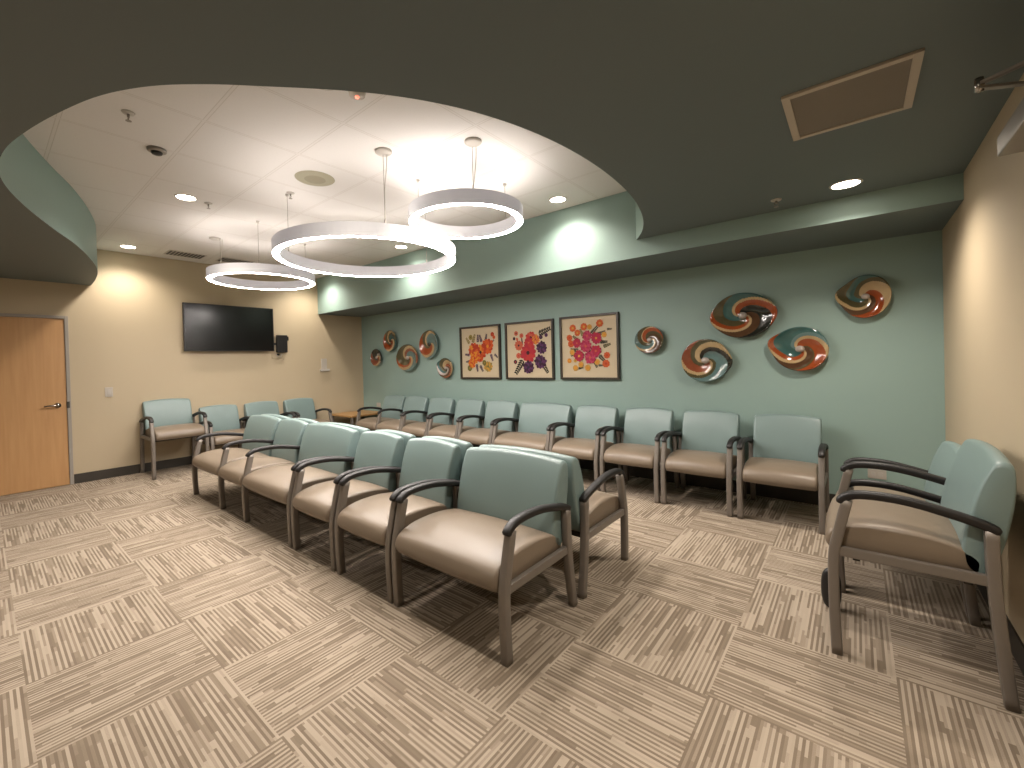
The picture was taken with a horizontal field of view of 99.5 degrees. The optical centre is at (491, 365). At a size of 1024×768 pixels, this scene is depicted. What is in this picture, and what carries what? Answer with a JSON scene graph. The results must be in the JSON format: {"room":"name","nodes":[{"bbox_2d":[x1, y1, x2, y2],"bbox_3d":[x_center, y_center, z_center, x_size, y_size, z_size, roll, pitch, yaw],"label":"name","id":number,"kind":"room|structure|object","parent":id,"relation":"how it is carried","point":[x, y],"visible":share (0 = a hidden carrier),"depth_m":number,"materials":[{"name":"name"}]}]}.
{"room":"hospital interior","nodes":[
{"label":"hospital interior","id":0,"kind":"room"},
{"bbox_2d":[0,249,363,495],"bbox_3d":[-5.141,-0.015,5.680,0.100,2.999,7.854,-1,1,40],"label":"wall","id":1,"kind":"structure","parent":0,"point":[125,328],"depth_m":6.15,"materials":[{"name":"beige paint"}]},
{"bbox_2d":[0,313,73,495],"bbox_3d":[-5.608,0.451,4.997,0.094,2.105,1.095,-1,1,40],"label":"door","id":2,"kind":"structure","parent":1,"relation":"in","point":[36,434],"depth_m":5.18,"materials":[{"name":"brown wood"}]},
{"bbox_2d":[105,387,112,396],"bbox_3d":[-5.038,0.351,5.707,0.012,0.124,0.080,-1,1,40],"label":"light switch","id":3,"kind":"object","parent":1,"relation":"attached to","point":[108,390],"visible":1,"depth_m":5.70,"materials":[{"name":"beige plastic"}]},
{"bbox_2d":[74,456,191,483],"bbox_3d":[-3.888,1.378,7.053,0.008,0.120,4.209,-1,1,40],"label":"baseboard","id":4,"kind":"structure","parent":1,"relation":"attached to","point":[132,469],"depth_m":5.82,"materials":[{"name":"grey rubber"}]},
{"bbox_2d":[182,302,273,350],"bbox_3d":[-4.085,-0.575,6.790,0.096,0.710,1.270,-1,1,40],"label":"television","id":5,"kind":"object","parent":1,"relation":"attached to","point":[206,327],"visible":1,"depth_m":6.70,"materials":[{"name":"black glass"}]},
{"bbox_2d":[272,353,283,357],"bbox_3d":[-3.627,-0.166,7.372,0.038,0.095,0.200,-1,1,40],"label":"outlet","id":6,"kind":"object","parent":1,"relation":"attached to","point":[274,355],"visible":1,"depth_m":7.37,"materials":[{"name":"beige paint"}]},
{"bbox_2d":[274,335,288,352],"bbox_3d":[-3.599,-0.367,7.385,0.070,0.295,0.275,-1,1,40],"label":"media box","id":7,"kind":"object","parent":1,"relation":"attached to","point":[281,340],"visible":0.98,"depth_m":7.37,"materials":[{"name":"black plastic"}]},
{"bbox_2d":[320,359,329,370],"bbox_3d":[-3.083,-0.009,8.005,0.050,0.230,0.170,-1,1,40],"label":"brochure holder","id":8,"kind":"object","parent":1,"relation":"attached to","point":[323,361],"visible":1,"depth_m":8.00,"materials":[{"name":"beige plastic"}]},
{"bbox_2d":[0,0,1023,284],"bbox_3d":[-2.342,-1.318,2.686,8.076,0.483,6.947,-1,1,40],"label":"ceiling","id":9,"kind":"structure","parent":1,"relation":"attached to","point":[678,102],"depth_m":1.66,"materials":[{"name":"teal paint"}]},
{"bbox_2d":[771,198,781,207],"bbox_3d":[2.062,-1.172,3.136,0.070,0.053,0.070,-1,1,40],"label":"sprinkler","id":10,"kind":"object","parent":9,"relation":"attached to","point":[776,200],"visible":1,"depth_m":3.13,"materials":[{"name":"grey metal"}]},
{"bbox_2d":[771,198,781,201],"bbox_3d":[2.062,-1.194,3.135,0.070,0.010,0.070,-1,1,40],"label":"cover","id":11,"kind":"object","parent":10,"relation":"on","point":[776,199],"depth_m":3.12,"materials":[{"name":"white metal"}]},
{"bbox_2d":[829,178,862,189],"bbox_3d":[2.353,-1.201,2.876,0.178,0.005,0.178,-1,1,40],"label":"recessed light","id":12,"kind":"object","parent":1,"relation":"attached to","point":[848,183],"visible":1,"depth_m":2.87,"materials":[{"name":"white glass"}]},
{"bbox_2d":[781,47,924,140],"bbox_3d":[1.583,-1.168,1.924,0.444,0.012,0.490,-1,1,40],"label":"air vent","id":13,"kind":"object","parent":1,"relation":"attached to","point":[887,87],"visible":1,"depth_m":1.89,"materials":[{"name":"beige metal"}]},
{"bbox_2d":[23,84,625,278],"bbox_3d":[-2.057,-1.621,3.030,8.276,0.100,8.054,-1,1,40],"label":"ceiling","id":14,"kind":"structure","parent":0,"point":[238,149],"depth_m":3.47,"materials":[{"name":"paint"}]},
{"bbox_2d":[119,245,136,248],"bbox_3d":[-4.670,-1.524,5.568,0.178,0.005,0.178,-1,1,40],"label":"recessed light","id":15,"kind":"object","parent":14,"relation":"in","point":[123,246],"visible":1,"depth_m":5.56,"materials":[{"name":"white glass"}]},
{"bbox_2d":[121,109,135,121],"bbox_3d":[-2.243,-1.536,2.676,0.070,0.053,0.070,-1,1,40],"label":"sprinkler","id":16,"kind":"object","parent":14,"relation":"attached to","point":[128,113],"visible":1,"depth_m":2.67,"materials":[{"name":"grey metal"}]},
{"bbox_2d":[121,109,135,115],"bbox_3d":[-2.243,-1.557,2.676,0.070,0.010,0.070,-1,1,40],"label":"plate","id":17,"kind":"object","parent":16,"relation":"on","point":[126,112],"depth_m":2.66,"materials":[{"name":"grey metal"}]},
{"bbox_2d":[146,145,166,155],"bbox_3d":[-2.420,-1.540,3.133,0.120,0.044,0.120,-1,1,40],"label":"smoke detector","id":18,"kind":"object","parent":14,"relation":"attached to","point":[155,150],"visible":1,"depth_m":3.11,"materials":[{"name":"plastic"}]},
{"bbox_2d":[164,250,206,258],"bbox_3d":[-4.250,-1.538,6.021,0.300,0.009,0.440,-1,1,40],"label":"ceiling vent","id":19,"kind":"object","parent":14,"relation":"in","point":[169,252],"visible":1,"depth_m":6.00,"materials":[{"name":"grey metal"}]},
{"bbox_2d":[174,194,196,200],"bbox_3d":[-2.837,-1.558,4.023,0.178,0.005,0.178,-1,1,40],"label":"recessed light","id":20,"kind":"object","parent":14,"relation":"in","point":[185,197],"visible":1,"depth_m":4.02,"materials":[{"name":"white glass"}]},
{"bbox_2d":[215,257,253,262],"bbox_3d":[-3.820,-1.554,6.469,0.300,0.009,0.440,-1,1,40],"label":"ceiling vent","id":21,"kind":"object","parent":14,"relation":"in","point":[223,259],"visible":0.73,"depth_m":6.42,"materials":[{"name":"grey metal"}]},
{"bbox_2d":[206,221,314,289],"bbox_3d":[-2.763,-1.290,5.234,1.160,0.569,1.160,-1,1,40],"label":"ring pendant light","id":22,"kind":"object","parent":14,"relation":"hanging from","point":[214,273],"visible":0.99,"depth_m":5.06,"materials":[{"name":"grey plastic"}]},
{"bbox_2d":[207,272,314,289],"bbox_3d":[-2.756,-1.008,5.237,1.152,0.003,1.152,-1,1,40],"label":"diffuser","id":23,"kind":"object","parent":22,"relation":"attached to","point":[210,275],"depth_m":5.27,"materials":[{"name":"grey plastic"}]},
{"bbox_2d":[294,170,334,185],"bbox_3d":[-1.504,-1.586,3.693,0.320,0.013,0.320,-1,1,40],"label":"ceiling speaker","id":24,"kind":"object","parent":14,"relation":"attached to","point":[309,177],"visible":1,"depth_m":3.66,"materials":[{"name":"beige metal"}]},
{"bbox_2d":[304,176,325,183],"bbox_3d":[-1.504,-1.581,3.693,0.170,0.003,0.170,-1,1,40],"label":"speaker grille","id":25,"kind":"object","parent":24,"relation":"attached to","point":[307,179],"depth_m":3.69,"materials":[{"name":"beige metal"}]},
{"bbox_2d":[348,91,365,99],"bbox_3d":[-0.788,-1.583,2.541,0.100,0.034,0.100,-1,1,40],"label":"sensor","id":26,"kind":"object","parent":14,"relation":"attached to","point":[354,95],"visible":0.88,"depth_m":2.53,"materials":[{"name":"beige plastic"}]},
{"bbox_2d":[271,147,455,276],"bbox_3d":[-1.127,-1.280,3.948,1.580,0.649,1.580,-1,1,40],"label":"ring pendant light","id":27,"kind":"object","parent":14,"relation":"hanging from","point":[283,238],"visible":1,"depth_m":3.42,"materials":[{"name":"grey plastic"}]},
{"bbox_2d":[272,235,454,276],"bbox_3d":[-1.118,-0.958,3.951,1.572,0.003,1.572,-1,1,40],"label":"diffuser","id":28,"kind":"object","parent":27,"relation":"attached to","point":[277,247],"depth_m":3.70,"materials":[{"name":"grey plastic"}]},
{"bbox_2d":[394,245,407,248],"bbox_3d":[-1.235,-1.619,5.925,0.178,0.005,0.178,-1,1,40],"label":"recessed light","id":29,"kind":"object","parent":14,"relation":"in","point":[396,246],"visible":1,"depth_m":5.91,"materials":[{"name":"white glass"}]},
{"bbox_2d":[408,137,522,238],"bbox_3d":[-0.215,-1.406,3.620,0.950,0.439,0.950,-1,1,40],"label":"ring pendant light","id":30,"kind":"object","parent":14,"relation":"hanging from","point":[424,203],"visible":0.91,"depth_m":3.32,"materials":[{"name":"grey plastic"}]},
{"bbox_2d":[409,203,522,238],"bbox_3d":[-0.209,-1.189,3.623,0.942,0.003,0.942,-1,1,40],"label":"diffuser","id":31,"kind":"object","parent":30,"relation":"attached to","point":[420,210],"depth_m":3.49,"materials":[{"name":"grey plastic"}]},
{"bbox_2d":[549,196,566,202],"bbox_3d":[0.663,-1.654,4.324,0.178,0.005,0.178,-1,1,40],"label":"recessed light","id":32,"kind":"object","parent":14,"relation":"in","point":[557,199],"visible":1,"depth_m":4.32,"materials":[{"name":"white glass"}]},
{"bbox_2d":[0,464,1023,767],"bbox_3d":[-1.975,1.477,3.061,8.276,0.100,8.054,-1,1,40],"label":"floor","id":33,"kind":"structure","parent":0,"point":[144,623],"depth_m":2.12,"materials":[{"name":"carpet"}]},
{"bbox_2d":[139,398,208,479],"bbox_3d":[-4.373,0.968,5.971,0.705,0.992,0.645,-1,1,40],"label":"chair","id":34,"kind":"object","parent":33,"relation":"on","point":[173,418],"visible":0.98,"depth_m":5.95,"materials":[{"name":"beige metal"}]},
{"bbox_2d":[198,404,249,453],"bbox_3d":[-3.956,1.026,6.465,0.705,0.845,0.605,-1,1,40],"label":"chair","id":35,"kind":"object","parent":33,"relation":"on","point":[220,418],"visible":0.48,"depth_m":6.55,"materials":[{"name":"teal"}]},
{"bbox_2d":[242,401,295,428],"bbox_3d":[-3.553,1.011,6.943,0.705,0.845,0.605,-1,1,40],"label":"chair","id":36,"kind":"object","parent":33,"relation":"on","point":[260,407],"visible":0.17,"depth_m":7.06,"materials":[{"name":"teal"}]},
{"bbox_2d":[192,415,359,547],"bbox_3d":[-2.250,1.002,4.343,2.355,0.845,0.705,-1,1,40],"label":"seating","id":37,"kind":"object","parent":33,"relation":"on","point":[268,458],"visible":0.9,"depth_m":4.16,"materials":[{"name":"beige leather"}]},
{"bbox_2d":[283,398,332,421],"bbox_3d":[-3.151,0.995,7.421,0.705,0.845,0.605,-1,1,40],"label":"chair","id":38,"kind":"object","parent":33,"relation":"on","point":[302,407],"visible":0.32,"depth_m":7.55,"materials":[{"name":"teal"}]},
{"bbox_2d":[261,414,369,435],"bbox_3d":[-1.782,0.984,4.898,2.355,0.845,0.705,-1,1,40],"label":"seating","id":39,"kind":"object","parent":33,"relation":"on","point":[359,429],"visible":0.07,"depth_m":4.33,"materials":[{"name":"teal leather"}]},
{"bbox_2d":[291,431,403,571],"bbox_3d":[-1.099,0.981,3.373,0.605,0.845,0.705,-1,1,40],"label":"chair","id":40,"kind":"object","parent":33,"relation":"on","point":[374,449],"visible":0.67,"depth_m":3.34,"materials":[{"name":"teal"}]},
{"bbox_2d":[332,410,381,424],"bbox_3d":[-2.502,1.140,8.115,0.720,0.500,0.720,-1,1,40],"label":"table","id":41,"kind":"object","parent":33,"relation":"on","point":[351,414],"visible":0.4,"depth_m":7.96,"materials":[{"name":"brown wood"}]},
{"bbox_2d":[355,395,429,430],"bbox_3d":[-1.665,0.957,7.295,1.225,0.845,0.705,-1,1,40],"label":"seating","id":42,"kind":"object","parent":33,"relation":"on","point":[394,406],"visible":0.7,"depth_m":7.28,"materials":[{"name":"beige leather"}]},
{"bbox_2d":[375,429,415,451],"bbox_3d":[-0.624,0.963,3.922,0.605,0.845,0.705,-1,1,40],"label":"chair","id":43,"kind":"object","parent":33,"relation":"on","point":[406,436],"visible":0.06,"depth_m":3.55,"materials":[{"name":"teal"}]},
{"bbox_2d":[335,438,460,603],"bbox_3d":[-0.618,0.973,2.967,0.605,0.845,0.705,-1,1,40],"label":"chair","id":44,"kind":"object","parent":33,"relation":"on","point":[371,518],"visible":0.71,"depth_m":2.93,"materials":[{"name":"beige leather"}]},
{"bbox_2d":[400,397,455,436],"bbox_3d":[-0.966,0.944,6.706,0.605,0.845,0.705,-1,1,40],"label":"chair","id":45,"kind":"object","parent":33,"relation":"on","point":[440,404],"visible":0.52,"depth_m":6.73,"materials":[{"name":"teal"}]},
{"bbox_2d":[422,436,472,479],"bbox_3d":[-0.142,0.955,3.516,0.605,0.845,0.705,-1,1,40],"label":"chair","id":46,"kind":"object","parent":33,"relation":"on","point":[464,445],"visible":0.06,"depth_m":3.14,"materials":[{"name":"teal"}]},
{"bbox_2d":[427,399,484,438],"bbox_3d":[-0.495,0.936,6.309,0.605,0.845,0.705,-1,1,40],"label":"chair","id":47,"kind":"object","parent":33,"relation":"on","point":[464,407],"visible":0.56,"depth_m":6.34,"materials":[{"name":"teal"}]},
{"bbox_2d":[391,447,577,667],"bbox_3d":[-0.052,0.962,2.490,0.845,0.845,0.705,-1,1,40],"label":"chair","id":48,"kind":"object","parent":33,"relation":"on","point":[511,520],"visible":1,"depth_m":2.43,"materials":[{"name":"beige leather"}]},
{"bbox_2d":[457,400,517,444],"bbox_3d":[-0.029,0.927,5.916,0.605,0.845,0.705,-1,1,40],"label":"chair","id":49,"kind":"object","parent":33,"relation":"on","point":[496,409],"visible":0.58,"depth_m":5.94,"materials":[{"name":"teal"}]},
{"bbox_2d":[491,402,572,450],"bbox_3d":[0.529,0.917,5.446,0.845,0.845,0.705,-1,1,40],"label":"chair","id":50,"kind":"object","parent":33,"relation":"on","point":[535,421],"visible":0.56,"depth_m":5.47,"materials":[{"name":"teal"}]},
{"bbox_2d":[479,444,628,598],"bbox_3d":[0.420,0.944,3.042,0.845,0.845,0.705,-1,1,40],"label":"chair","id":51,"kind":"object","parent":33,"relation":"on","point":[592,510],"visible":0.45,"depth_m":2.68,"materials":[{"name":"leather"}]},
{"bbox_2d":[549,405,622,490],"bbox_3d":[1.087,0.907,4.975,0.605,0.845,0.705,-1,1,40],"label":"chair","id":52,"kind":"object","parent":33,"relation":"on","point":[590,420],"visible":0.7,"depth_m":4.99,"materials":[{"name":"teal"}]},
{"bbox_2d":[600,407,679,502],"bbox_3d":[1.565,0.898,4.573,0.605,0.845,0.705,-1,1,40],"label":"chair","id":53,"kind":"object","parent":33,"relation":"on","point":[644,428],"visible":0.84,"depth_m":4.58,"materials":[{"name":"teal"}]},
{"bbox_2d":[660,410,746,516],"bbox_3d":[2.043,0.889,4.170,0.605,0.845,0.705,-1,1,40],"label":"chair","id":54,"kind":"object","parent":33,"relation":"on","point":[708,439],"visible":0.94,"depth_m":4.17,"materials":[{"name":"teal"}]},
{"bbox_2d":[736,414,829,534],"bbox_3d":[2.532,0.881,3.757,0.605,0.845,0.705,-1,1,40],"label":"chair","id":55,"kind":"object","parent":33,"relation":"on","point":[786,450],"visible":0.99,"depth_m":3.77,"materials":[{"name":"leather"}]},
{"bbox_2d":[821,568,841,606],"bbox_3d":[1.863,1.221,2.374,0.090,0.220,0.056,-1,1,40],"label":"wheel","id":56,"kind":"object","parent":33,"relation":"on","point":[824,577],"visible":0.5,"depth_m":2.37,"materials":[{"name":"black plastic"}]},
{"bbox_2d":[835,441,967,617],"bbox_3d":[2.508,0.892,2.690,0.613,0.845,0.725,-1,1,40],"label":"chair","id":57,"kind":"object","parent":33,"relation":"on","point":[943,458],"visible":0.2,"depth_m":2.54,"materials":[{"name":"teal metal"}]},
{"bbox_2d":[825,439,1020,713],"bbox_3d":[2.020,0.846,2.112,0.613,0.972,0.725,-1,1,40],"label":"chair","id":58,"kind":"object","parent":33,"relation":"on","point":[964,537],"visible":1,"depth_m":1.88,"materials":[{"name":"beige leather"}]},
{"bbox_2d":[361,230,945,493],"bbox_3d":[0.545,-0.171,6.086,8.276,2.999,0.100,-1,1,40],"label":"wall","id":59,"kind":"structure","parent":0,"point":[878,392],"depth_m":4.25,"materials":[{"name":"teal paint"}]},
{"bbox_2d":[370,349,381,365],"bbox_3d":[-2.180,-0.151,8.260,0.330,0.330,0.088,-1,1,40],"label":"dish","id":60,"kind":"object","parent":59,"relation":"attached to","point":[376,356],"visible":1,"depth_m":8.25,"materials":[{"name":"ceramic"}]},
{"bbox_2d":[383,330,396,351],"bbox_3d":[-1.852,-0.447,7.973,0.370,0.400,0.088,-1,1,40],"label":"dish","id":61,"kind":"object","parent":59,"relation":"attached to","point":[389,340],"visible":1,"depth_m":7.97,"materials":[{"name":"multicoloured ceramic"}]},
{"bbox_2d":[396,344,417,370],"bbox_3d":[-1.476,-0.134,7.667,0.580,0.480,0.088,-1,1,40],"label":"dish","id":62,"kind":"object","parent":59,"relation":"attached to","point":[407,356],"visible":1,"depth_m":7.66,"materials":[{"name":"ceramic"}]},
{"bbox_2d":[419,330,437,358],"bbox_3d":[-1.038,-0.351,7.291,0.460,0.480,0.088,-1,1,40],"label":"dish","id":63,"kind":"object","parent":59,"relation":"attached to","point":[428,343],"visible":1,"depth_m":7.28,"materials":[{"name":"multicoloured ceramic"}]},
{"bbox_2d":[436,358,452,377],"bbox_3d":[-0.746,0.043,7.058,0.362,0.330,0.088,-1,1,40],"label":"dish","id":64,"kind":"object","parent":59,"relation":"attached to","point":[444,366],"visible":1,"depth_m":7.05,"materials":[{"name":"ceramic"}]},
{"bbox_2d":[459,324,501,378],"bbox_3d":[-0.175,-0.197,6.597,0.810,0.810,0.045,-1,1,40],"label":"print","id":65,"kind":"object","parent":59,"relation":"attached to","point":[480,346],"visible":1,"depth_m":6.58,"materials":[{"name":"multicoloured paper"}]},
{"bbox_2d":[465,332,497,371],"bbox_3d":[-0.160,-0.194,6.583,0.672,0.592,0.008,-1,1,40],"label":"artwork","id":66,"kind":"object","parent":65,"relation":"attached to","point":[481,348],"depth_m":6.57,"materials":[{"name":"multicoloured paper"}]},
{"bbox_2d":[504,319,555,379],"bbox_3d":[0.520,-0.210,6.011,0.810,0.810,0.045,-1,1,40],"label":"print","id":67,"kind":"object","parent":59,"relation":"attached to","point":[529,345],"visible":1,"depth_m":5.99,"materials":[{"name":"multicoloured paper"}]},
{"bbox_2d":[513,326,550,374],"bbox_3d":[0.554,-0.192,5.982,0.640,0.655,0.007,-1,1,40],"label":"artwork","id":68,"kind":"object","parent":67,"relation":"attached to","point":[531,344],"depth_m":5.97,"materials":[{"name":"multicoloured paper"}]},
{"bbox_2d":[559,312,620,379],"bbox_3d":[1.216,-0.228,5.424,0.810,0.810,0.045,-1,1,40],"label":"print","id":69,"kind":"object","parent":59,"relation":"attached to","point":[589,345],"visible":1,"depth_m":5.40,"materials":[{"name":"multicoloured paper"}]},
{"bbox_2d":[567,319,611,370],"bbox_3d":[1.217,-0.245,5.419,0.626,0.639,0.012,-1,1,40],"label":"artwork","id":70,"kind":"object","parent":69,"relation":"attached to","point":[589,341],"depth_m":5.41,"materials":[{"name":"multicoloured paper"}]},
{"bbox_2d":[369,429,835,504],"bbox_3d":[0.549,1.269,6.059,8.076,0.120,0.008,-1,1,40],"label":"baseboard","id":71,"kind":"structure","parent":59,"relation":"attached to","point":[804,496],"depth_m":4.52,"materials":[{"name":"grey rubber"}]},
{"bbox_2d":[317,173,963,316],"bbox_3d":[0.190,-1.332,5.689,8.076,0.651,0.907,-1,1,40],"label":"soffit","id":72,"kind":"structure","parent":59,"relation":"attached to","point":[595,240],"depth_m":4.38,"materials":[{"name":"teal paint"}]},
{"bbox_2d":[635,326,663,353],"bbox_3d":[1.793,-0.288,4.908,0.326,0.310,0.088,-1,1,40],"label":"dish","id":73,"kind":"object","parent":59,"relation":"attached to","point":[649,339],"visible":1,"depth_m":4.90,"materials":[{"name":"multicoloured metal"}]},
{"bbox_2d":[681,339,732,381],"bbox_3d":[2.252,-0.051,4.529,0.493,0.450,0.088,-1,1,40],"label":"dish","id":74,"kind":"object","parent":59,"relation":"attached to","point":[703,360],"visible":1,"depth_m":4.52,"materials":[{"name":"ceramic"}]},
{"bbox_2d":[710,292,777,337],"bbox_3d":[2.499,-0.496,4.307,0.592,0.450,0.088,-1,1,40],"label":"dish","id":75,"kind":"object","parent":59,"relation":"attached to","point":[739,315],"visible":1,"depth_m":4.29,"materials":[{"name":"multicoloured ceramic"}]},
{"bbox_2d":[767,327,828,370],"bbox_3d":[2.845,-0.152,4.027,0.469,0.411,0.088,-1,1,40],"label":"dish","id":76,"kind":"object","parent":59,"relation":"attached to","point":[795,348],"visible":1,"depth_m":4.00,"materials":[{"name":"multicoloured ceramic"}]},
{"bbox_2d":[835,275,891,317],"bbox_3d":[3.189,-0.588,3.723,0.371,0.370,0.088,-1,1,40],"label":"dish","id":77,"kind":"object","parent":59,"relation":"attached to","point":[864,296],"visible":1,"depth_m":3.70,"materials":[{"name":"multicoloured ceramic"}]},
{"bbox_2d":[868,469,886,479],"bbox_3d":[3.312,0.934,3.720,0.120,0.080,0.009,-1,1,40],"label":"wall outlet","id":78,"kind":"object","parent":59,"relation":"attached to","point":[872,473],"visible":0.91,"depth_m":3.72,"materials":[{"name":"beige plastic"}]},
{"bbox_2d":[871,472,882,476],"bbox_3d":[3.311,0.934,3.718,0.076,0.032,0.003,-1,1,40],"label":"receptacle","id":79,"kind":"object","parent":78,"relation":"attached to","point":[873,474],"depth_m":3.72,"materials":[{"name":"beige plastic"}]},
{"bbox_2d":[942,73,1023,643],"bbox_3d":[1.109,-0.129,0.411,0.100,2.999,7.854,-1,1,40],"label":"wall","id":80,"kind":"structure","parent":0,"point":[983,240],"depth_m":2.19,"materials":[{"name":"beige paint"}]},
{"bbox_2d":[974,60,1023,156],"bbox_3d":[1.667,-0.864,1.333,0.216,0.220,0.720,-1,1,40],"label":"door closer","id":81,"kind":"structure","parent":80,"relation":"in","point":[1010,140],"depth_m":1.46,"materials":[{"name":"grey metal"}]},
{"bbox_2d":[976,584,1023,675],"bbox_3d":[1.106,1.311,0.460,0.008,0.120,7.854,-1,1,40],"label":"baseboard","id":82,"kind":"structure","parent":80,"relation":"attached to","point":[1017,646],"depth_m":1.95,"materials":[{"name":"grey rubber"}]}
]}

